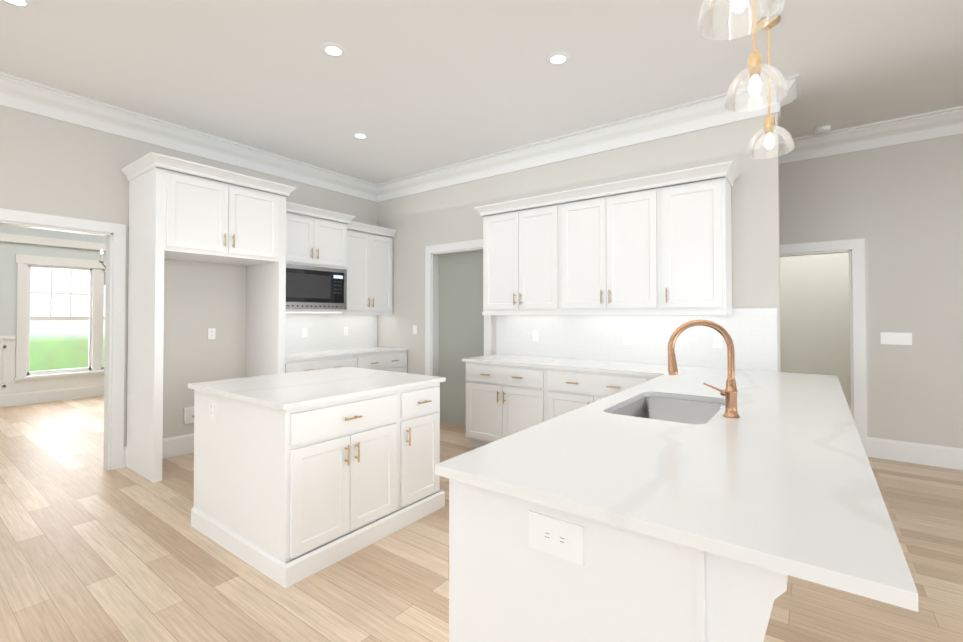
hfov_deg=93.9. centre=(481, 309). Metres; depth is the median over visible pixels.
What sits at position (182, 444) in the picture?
baseboard
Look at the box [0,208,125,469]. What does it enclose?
door frame
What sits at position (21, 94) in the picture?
crown molding
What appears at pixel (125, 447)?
baseboard
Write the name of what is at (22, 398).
baseboard
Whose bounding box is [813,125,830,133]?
smoke detector
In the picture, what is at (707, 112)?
crown molding
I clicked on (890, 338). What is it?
light switch
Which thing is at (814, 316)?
wall
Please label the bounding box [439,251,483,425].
wall
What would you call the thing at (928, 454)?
baseboard
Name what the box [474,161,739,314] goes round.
upper cabinet
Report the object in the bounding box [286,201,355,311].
upper cabinet
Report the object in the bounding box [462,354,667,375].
countertop
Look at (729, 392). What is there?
faucet
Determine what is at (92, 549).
floor
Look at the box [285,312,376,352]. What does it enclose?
backsplash
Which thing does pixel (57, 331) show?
backdrop
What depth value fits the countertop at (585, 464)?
1.38 m
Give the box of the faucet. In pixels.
[668,319,739,417]
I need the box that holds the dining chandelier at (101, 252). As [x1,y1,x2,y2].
[99,250,105,267]
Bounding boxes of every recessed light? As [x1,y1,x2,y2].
[2,0,34,7]
[320,42,346,56]
[351,132,368,138]
[546,51,570,64]
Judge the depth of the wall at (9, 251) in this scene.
6.91 m
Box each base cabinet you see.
[285,351,406,372]
[466,362,656,447]
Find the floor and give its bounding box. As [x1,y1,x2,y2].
[0,396,962,641]
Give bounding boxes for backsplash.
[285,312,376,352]
[496,308,777,371]
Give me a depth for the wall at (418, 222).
4.50 m
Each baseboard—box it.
[0,384,103,406]
[123,446,126,464]
[162,433,193,458]
[867,437,962,469]
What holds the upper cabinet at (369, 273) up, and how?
attached to the wall at (49, 166)
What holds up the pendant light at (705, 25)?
hanging from the ceiling
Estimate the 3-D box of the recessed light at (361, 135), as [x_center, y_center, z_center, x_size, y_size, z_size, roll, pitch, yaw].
[-1.236,-1.771,4.583,0.175,0.011,0.175,0,-1,31]
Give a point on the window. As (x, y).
(26, 380)
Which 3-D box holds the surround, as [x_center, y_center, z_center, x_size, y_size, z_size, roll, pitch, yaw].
[-2.604,0.086,4.363,0.750,2.710,1.271,-1,-1,37]
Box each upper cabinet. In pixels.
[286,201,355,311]
[342,221,396,314]
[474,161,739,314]
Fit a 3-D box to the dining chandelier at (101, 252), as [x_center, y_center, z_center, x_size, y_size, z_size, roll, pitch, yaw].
[-4.660,-1.108,5.967,0.620,1.299,0.620,-1,-1,37]
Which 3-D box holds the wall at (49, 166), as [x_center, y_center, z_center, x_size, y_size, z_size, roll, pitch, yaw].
[-3.503,-0.176,3.883,0.115,3.220,9.850,-1,-1,37]
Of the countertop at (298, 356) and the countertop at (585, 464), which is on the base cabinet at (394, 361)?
the countertop at (298, 356)
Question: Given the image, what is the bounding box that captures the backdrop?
[29,267,105,371]
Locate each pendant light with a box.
[698,0,784,39]
[724,0,787,111]
[746,15,794,158]
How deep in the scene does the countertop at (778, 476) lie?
1.18 m
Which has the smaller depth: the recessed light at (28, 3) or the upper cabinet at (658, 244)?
the recessed light at (28, 3)
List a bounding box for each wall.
[0,105,376,445]
[0,225,105,376]
[377,113,780,374]
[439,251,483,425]
[779,134,962,448]
[780,253,849,408]
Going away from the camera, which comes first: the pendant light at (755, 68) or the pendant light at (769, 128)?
the pendant light at (755, 68)
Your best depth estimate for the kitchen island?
2.65 m
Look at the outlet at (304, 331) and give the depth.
5.53 m
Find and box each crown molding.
[0,72,379,201]
[376,73,800,201]
[779,106,962,163]
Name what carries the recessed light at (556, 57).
in the ceiling
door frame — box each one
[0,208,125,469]
[425,239,491,376]
[779,238,866,453]
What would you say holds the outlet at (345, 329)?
attached to the backsplash at (324, 331)
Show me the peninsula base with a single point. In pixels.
(521, 570)
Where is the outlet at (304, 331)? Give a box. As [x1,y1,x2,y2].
[302,328,306,336]
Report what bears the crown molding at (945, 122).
attached to the wall at (899, 208)
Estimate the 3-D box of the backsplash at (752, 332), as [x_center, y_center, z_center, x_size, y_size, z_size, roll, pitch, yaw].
[1.200,0.255,4.309,2.728,0.510,0.250,-1,-1,37]
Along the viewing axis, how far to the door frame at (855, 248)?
4.45 m
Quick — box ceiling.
[0,0,962,183]
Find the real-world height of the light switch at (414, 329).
0.115 m
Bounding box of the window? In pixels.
[0,233,105,393]
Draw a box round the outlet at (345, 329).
[343,327,347,335]
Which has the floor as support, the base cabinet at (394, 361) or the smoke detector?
the base cabinet at (394, 361)
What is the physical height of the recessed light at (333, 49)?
0.011 m
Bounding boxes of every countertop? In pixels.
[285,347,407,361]
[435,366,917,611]
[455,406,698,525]
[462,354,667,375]
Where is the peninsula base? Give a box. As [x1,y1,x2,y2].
[449,479,787,641]
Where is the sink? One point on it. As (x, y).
(678, 410)
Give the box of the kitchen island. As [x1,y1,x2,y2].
[188,366,445,588]
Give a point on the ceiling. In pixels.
(409, 87)
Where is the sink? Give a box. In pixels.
[611,396,724,423]
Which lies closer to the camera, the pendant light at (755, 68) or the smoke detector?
the pendant light at (755, 68)
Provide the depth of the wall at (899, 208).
4.26 m
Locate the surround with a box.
[121,152,295,482]
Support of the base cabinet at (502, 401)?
on the floor
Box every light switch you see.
[413,325,416,333]
[880,332,911,344]
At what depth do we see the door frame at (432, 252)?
5.84 m

